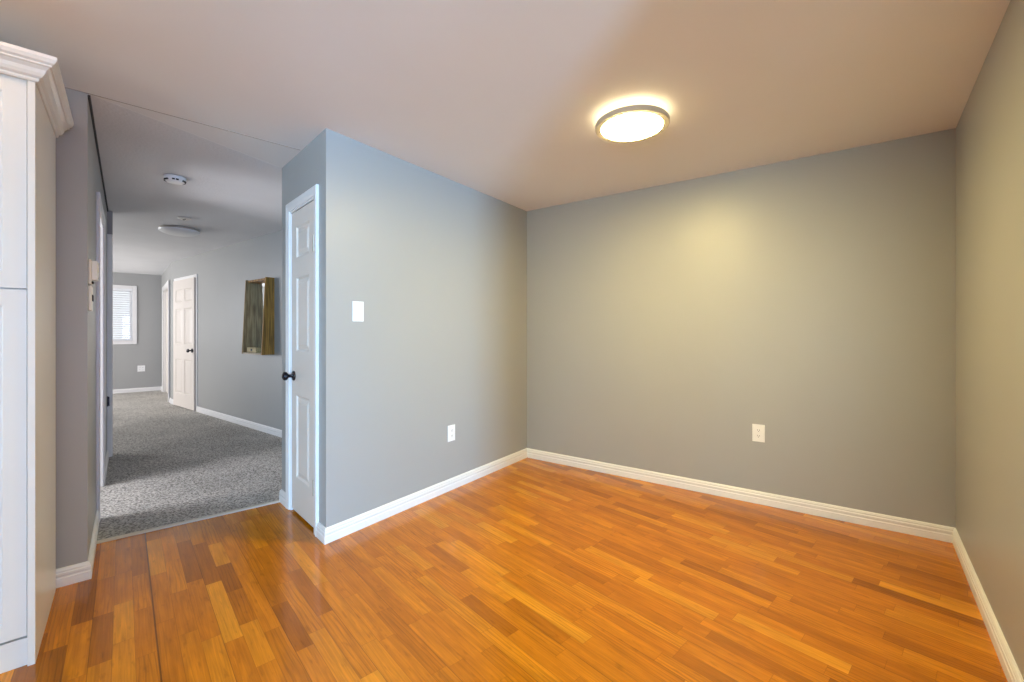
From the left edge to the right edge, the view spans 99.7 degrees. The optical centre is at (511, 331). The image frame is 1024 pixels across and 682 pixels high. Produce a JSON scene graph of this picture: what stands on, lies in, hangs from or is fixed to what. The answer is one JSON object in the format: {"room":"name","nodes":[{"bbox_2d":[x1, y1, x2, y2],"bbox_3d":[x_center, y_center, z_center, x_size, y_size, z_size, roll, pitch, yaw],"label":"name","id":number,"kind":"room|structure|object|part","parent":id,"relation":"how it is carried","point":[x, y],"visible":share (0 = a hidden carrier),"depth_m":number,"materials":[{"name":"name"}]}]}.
{"room":"empty dining room","nodes":[
{"label":"empty dining room","id":0,"kind":"room"},
{"bbox_2d":[56,88,106,568],"bbox_3d":[-3.059,0.020,3.124,0.120,2.400,2.750,0,0,-42],"label":"wall","id":1,"kind":"structure","parent":0,"point":[78,175],"depth_m":2.11,"materials":[{"name":"grey paint"}]},
{"bbox_2d":[56,510,99,587],"bbox_3d":[-2.419,1.177,2.387,0.175,0.087,0.828,0,0,-42],"label":"baseboard","id":2,"kind":"object","parent":1,"relation":"attached to","point":[79,572],"visible":0.79,"depth_m":2.12,"materials":[{"name":"white paint"}]},
{"bbox_2d":[88,286,93,310],"bbox_3d":[-2.174,-0.172,2.232,0.016,0.126,0.116,0,0,-42],"label":"switch plate","id":3,"kind":"object","parent":1,"relation":"attached to","point":[90,288],"visible":1,"depth_m":2.19,"materials":[{"name":"white plastic"}]},
{"bbox_2d":[88,259,98,284],"bbox_3d":[-2.166,-0.307,2.239,0.037,0.125,0.110,0,0,-42],"label":"thermostat","id":4,"kind":"object","parent":1,"relation":"attached to","point":[93,266],"visible":1,"depth_m":2.21,"materials":[{"name":"white plastic"}]},
{"bbox_3d":[-2.176,-0.307,2.230,0.010,0.125,0.110,0,0,-42],"label":"plate","id":5,"kind":"part","parent":4,"relation":"part of","materials":[{"name":"white plastic"}]},
{"bbox_2d":[88,95,107,211],"bbox_3d":[-3.014,-1.173,3.171,0.010,0.010,2.740,0,0,-42],"label":"ceiling strip","id":6,"kind":"object","parent":1,"relation":"attached to","point":[89,96],"visible":1,"depth_m":2.69,"materials":[{"name":"grey"}]},
{"bbox_2d":[96,192,105,516],"bbox_3d":[-2.987,0.164,3.057,0.138,2.112,0.929,0,0,-42],"label":"door","id":7,"kind":"structure","parent":1,"relation":"in","point":[100,217],"depth_m":3.38,"materials":[{"name":"white paint"}]},
{"bbox_2d":[106,449,108,474],"bbox_3d":[-3.587,1.177,3.820,0.015,0.087,1.008,0,0,-42],"label":"baseboard","id":8,"kind":"structure","parent":1,"relation":"attached to","point":[107,452],"depth_m":3.92,"materials":[{"name":"white paint"}]},
{"bbox_2d":[107,234,112,456],"bbox_3d":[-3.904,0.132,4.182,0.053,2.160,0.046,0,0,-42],"label":"door","id":9,"kind":"structure","parent":1,"relation":"in","point":[109,236],"depth_m":4.19,"materials":[{"name":"white paint"}]},
{"bbox_2d":[107,211,112,236],"bbox_3d":[-4.283,0.020,3.942,0.938,2.400,0.100,0,0,-42],"label":"wall","id":10,"kind":"structure","parent":0,"point":[109,213],"depth_m":4.21,"materials":[{"name":"grey paint"}]},
{"bbox_2d":[113,272,161,389],"bbox_3d":[-8.827,0.020,7.708,4.000,2.400,0.100,0,0,-42],"label":"wall","id":11,"kind":"structure","parent":0,"point":[147,351],"depth_m":8.81,"materials":[{"name":"grey paint"}]},
{"bbox_2d":[113,285,136,343],"bbox_3d":[-8.069,-0.343,8.360,1.220,1.175,0.125,0,0,-42],"label":"window","id":12,"kind":"structure","parent":11,"relation":"in","point":[133,295],"depth_m":8.70,"materials":[{"name":"white paint"}]},
{"bbox_2d":[113,288,131,339],"bbox_3d":[-8.058,-0.355,8.355,1.070,1.021,0.032,0,0,-42],"label":"window blind","id":13,"kind":"object","parent":12,"relation":"attached to","point":[119,289],"visible":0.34,"depth_m":8.61,"materials":[{"name":"white plastic"}]},
{"bbox_3d":[-8.058,-0.846,8.355,1.070,0.041,0.032,0,0,-42],"label":"head rail","id":14,"kind":"part","parent":13,"relation":"part of","materials":[{"name":"white plastic"}]},
{"bbox_2d":[113,386,161,393],"bbox_3d":[-8.693,1.177,7.559,4.004,0.087,0.300,0,0,-42],"label":"baseboard","id":15,"kind":"structure","parent":11,"relation":"attached to","point":[160,387],"depth_m":8.74,"materials":[{"name":"white paint"}]},
{"bbox_2d":[137,365,144,371],"bbox_3d":[-7.537,0.742,8.784,0.118,0.122,0.008,0,0,-42],"label":"wall outlet","id":16,"kind":"object","parent":11,"relation":"attached to","point":[141,368],"visible":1,"depth_m":8.79,"materials":[{"name":"white plastic"}]},
{"bbox_2d":[162,262,171,398],"bbox_3d":[-6.488,0.020,8.183,0.100,2.400,2.302,0,0,-42],"label":"wall","id":17,"kind":"structure","parent":0,"point":[167,275],"depth_m":7.47,"materials":[{"name":"grey paint"}]},
{"bbox_2d":[162,280,169,401],"bbox_3d":[-6.495,0.158,8.176,0.120,2.125,1.750,0,0,-42],"label":"door","id":18,"kind":"structure","parent":17,"relation":"in","point":[166,293],"depth_m":8.68,"materials":[{"name":"white paint"}]},
{"bbox_3d":[-6.745,0.195,8.483,0.035,2.010,0.776,0,0,-42],"label":"panel","id":19,"kind":"part","parent":18,"relation":"part of","materials":[{"name":"beige paint"}]},
{"bbox_2d":[172,230,281,429],"bbox_3d":[-3.370,0.020,5.585,5.866,2.400,0.100,0,0,37],"label":"wall","id":20,"kind":"structure","parent":0,"point":[231,382],"depth_m":5.78,"materials":[{"name":"grey paint"}]},
{"bbox_2d":[173,274,197,410],"bbox_3d":[-5.241,0.168,6.852,1.040,2.105,0.109,0,0,37],"label":"door","id":21,"kind":"structure","parent":20,"relation":"in","point":[185,289],"depth_m":6.80,"materials":[{"name":"white paint"}]},
{"bbox_2d":[196,406,281,436],"bbox_3d":[-2.926,1.177,5.181,4.671,0.087,0.015,0,0,37],"label":"baseboard","id":22,"kind":"structure","parent":20,"relation":"attached to","point":[277,432],"depth_m":5.61,"materials":[{"name":"white paint"}]},
{"bbox_2d":[242,277,273,354],"bbox_3d":[-3.064,-0.186,5.206,0.545,0.907,0.142,0,0,37],"label":"shelf","id":23,"kind":"object","parent":20,"relation":"attached to","point":[258,319],"visible":0.91,"depth_m":5.30,"materials":[{"name":"brown wood"}]},
{"bbox_2d":[247,347,260,352],"bbox_3d":[-3.133,0.219,5.256,0.254,0.062,0.077,0,0,37],"label":"wooden box","id":24,"kind":"object","parent":23,"relation":"on","point":[249,349],"visible":0.86,"depth_m":5.21,"materials":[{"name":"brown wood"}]},
{"bbox_2d":[254,282,264,346],"bbox_3d":[-3.024,-0.179,5.260,0.509,0.861,0.006,0,0,37],"label":"mirror","id":25,"kind":"object","parent":23,"relation":"on","point":[258,286],"depth_m":5.34,"materials":[{"name":"clear glass"}]},
{"bbox_2d":[282,134,319,521],"bbox_3d":[-1.365,0.020,2.877,0.100,2.400,0.747,0,0,-43],"label":"wall","id":26,"kind":"structure","parent":0,"point":[301,173],"depth_m":2.94,"materials":[{"name":"grey paint"}]},
{"bbox_2d":[279,489,285,507],"bbox_3d":[-1.511,1.177,3.165,0.315,0.087,0.159,0,0,-43],"label":"baseboard","id":27,"kind":"structure","parent":26,"relation":"attached to","point":[282,495],"depth_m":3.05,"materials":[{"name":"white paint"}]},
{"bbox_2d":[282,184,318,536],"bbox_3d":[-1.349,0.169,2.807,0.173,2.102,0.592,0,0,-43],"label":"door","id":28,"kind":"structure","parent":26,"relation":"in","point":[301,375],"depth_m":2.80,"materials":[{"name":"white paint"}]},
{"bbox_3d":[-1.499,0.295,2.894,0.075,0.066,0.066,0,0,-43],"label":"knob","id":29,"kind":"part","parent":28,"relation":"part of","materials":[{"name":"black metal"}]},
{"bbox_3d":[-1.345,0.198,2.811,0.035,2.009,0.444,0,0,-43],"label":"panel","id":30,"kind":"part","parent":28,"relation":"part of","materials":[{"name":"beige paint"}]},
{"bbox_2d":[320,128,526,527],"bbox_3d":[-0.506,0.020,3.389,0.100,2.400,2.112,0,0,35],"label":"wall","id":31,"kind":"structure","parent":0,"point":[437,264],"depth_m":3.02,"materials":[{"name":"grey paint"}]},
{"bbox_2d":[352,301,363,321],"bbox_3d":[-0.950,-0.127,2.669,0.008,0.124,0.078,0,0,35],"label":"light switch","id":32,"kind":"object","parent":31,"relation":"attached to","point":[357,307],"visible":1,"depth_m":2.67,"materials":[{"name":"white plastic"}]},
{"bbox_2d":[448,424,454,441],"bbox_3d":[-0.469,0.784,3.349,0.008,0.124,0.078,0,0,35],"label":"wall outlet","id":33,"kind":"object","parent":31,"relation":"attached to","point":[451,429],"visible":1,"depth_m":3.34,"materials":[{"name":"white plastic"}]},
{"bbox_2d":[316,448,1023,681],"bbox_3d":[0.534,1.177,2.363,2.965,0.087,2.800,0,0,40],"label":"baseboard","id":34,"kind":"structure","parent":31,"relation":"attached to","point":[329,534],"depth_m":2.86,"materials":[{"name":"white paint"}]},
{"bbox_2d":[0,390,1007,681],"bbox_3d":[-2.799,1.246,1.974,11.406,0.068,20.047,0,0,-40],"label":"floor","id":35,"kind":"structure","parent":0,"point":[527,569],"depth_m":2.06,"materials":[{"name":"brown wood"}]},
{"bbox_2d":[0,41,73,673],"bbox_3d":[-2.115,0.107,1.631,0.604,2.226,0.667,0,0,-42],"label":"pantry cabinet","id":36,"kind":"object","parent":35,"relation":"on","point":[35,110],"visible":1,"depth_m":1.58,"materials":[{"name":"white paint"}]},
{"bbox_3d":[-1.945,-0.540,1.442,0.438,0.763,0.020,0,0,-42],"label":"cabinet door","id":37,"kind":"part","parent":36,"relation":"part of","materials":[{"name":"white paint"}]},
{"bbox_3d":[-1.945,0.478,1.442,0.438,1.264,0.020,0,0,-42],"label":"cabinet door","id":38,"kind":"part","parent":36,"relation":"part of","materials":[{"name":"white paint"}]},
{"bbox_3d":[-2.114,-0.962,1.631,0.604,0.088,0.665,0,0,-42],"label":"crown moulding","id":39,"kind":"part","parent":36,"relation":"part of","materials":[{"name":"white paint"}]},
{"bbox_3d":[-1.961,0.145,1.808,0.020,2.150,0.607,0,0,-42],"label":"panel","id":40,"kind":"part","parent":36,"relation":"part of","materials":[{"name":"white paint"}]},
{"bbox_2d":[97,500,279,543],"bbox_3d":[-2.037,1.214,2.802,1.100,0.011,0.030,0,0,-40],"label":"threshold strip","id":41,"kind":"object","parent":35,"relation":"on","point":[275,501],"visible":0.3,"depth_m":2.75,"materials":[{"name":"silver metal"}]},
{"bbox_2d":[0,0,1009,274],"bbox_3d":[-2.493,-1.229,2.199,12.000,0.102,20.200,0,0,-42],"label":"ceiling","id":42,"kind":"structure","parent":0,"point":[503,100],"depth_m":2.08,"materials":[{"name":"white paint"}]},
{"bbox_2d":[163,174,186,184],"bbox_3d":[-2.560,-1.153,3.282,0.144,0.043,0.144,0,0,0],"label":"smoke detector","id":43,"kind":"object","parent":42,"relation":"attached to","point":[170,178],"visible":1,"depth_m":3.25,"materials":[{"name":"white plastic"}]},
{"bbox_2d":[158,225,199,236],"bbox_3d":[-3.795,-1.137,4.931,0.384,0.073,0.384,0,0,0],"label":"ceiling lamp","id":44,"kind":"object","parent":42,"relation":"attached to","point":[181,231],"visible":1,"depth_m":4.83,"materials":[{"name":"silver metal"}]},
{"bbox_2d":[177,217,190,219],"bbox_3d":[-3.376,-1.166,4.453,0.116,0.016,0.116,0,0,35],"label":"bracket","id":45,"kind":"object","parent":42,"relation":"attached to","point":[181,218],"visible":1,"depth_m":4.43,"materials":[{"name":"white plastic"}]},
{"bbox_2d":[595,105,669,142],"bbox_3d":[0.653,-1.137,2.356,0.390,0.086,0.390,0,0,0],"label":"ceiling lamp","id":46,"kind":"object","parent":42,"relation":"attached to","point":[632,123],"visible":1,"depth_m":2.29,"materials":[{"name":"white plastic"}]},
{"bbox_2d":[601,113,662,140],"bbox_3d":[0.653,-1.111,2.356,0.323,0.036,0.323,0,0,0],"label":"diffuser","id":47,"kind":"object","parent":46,"relation":"attached to","point":[614,126],"depth_m":2.31,"materials":[{"name":"white plastic"}]},
{"bbox_2d":[527,128,955,527],"bbox_3d":[1.345,0.020,3.431,3.073,2.400,0.100,0,0,35],"label":"wall","id":48,"kind":"structure","parent":0,"point":[811,300],"depth_m":3.04,"materials":[{"name":"grey paint"}]},
{"bbox_2d":[752,424,764,442],"bbox_3d":[1.754,0.719,3.074,0.078,0.124,0.008,0,0,35],"label":"wall outlet","id":49,"kind":"object","parent":48,"relation":"attached to","point":[758,431],"visible":1,"depth_m":3.07,"materials":[{"name":"white plastic"}]},
{"bbox_2d":[956,0,1023,678],"bbox_3d":[1.744,0.020,1.428,0.120,2.400,2.900,0,0,39],"label":"wall","id":50,"kind":"structure","parent":0,"point":[990,126],"depth_m":1.76,"materials":[{"name":"grey paint"}]}
]}

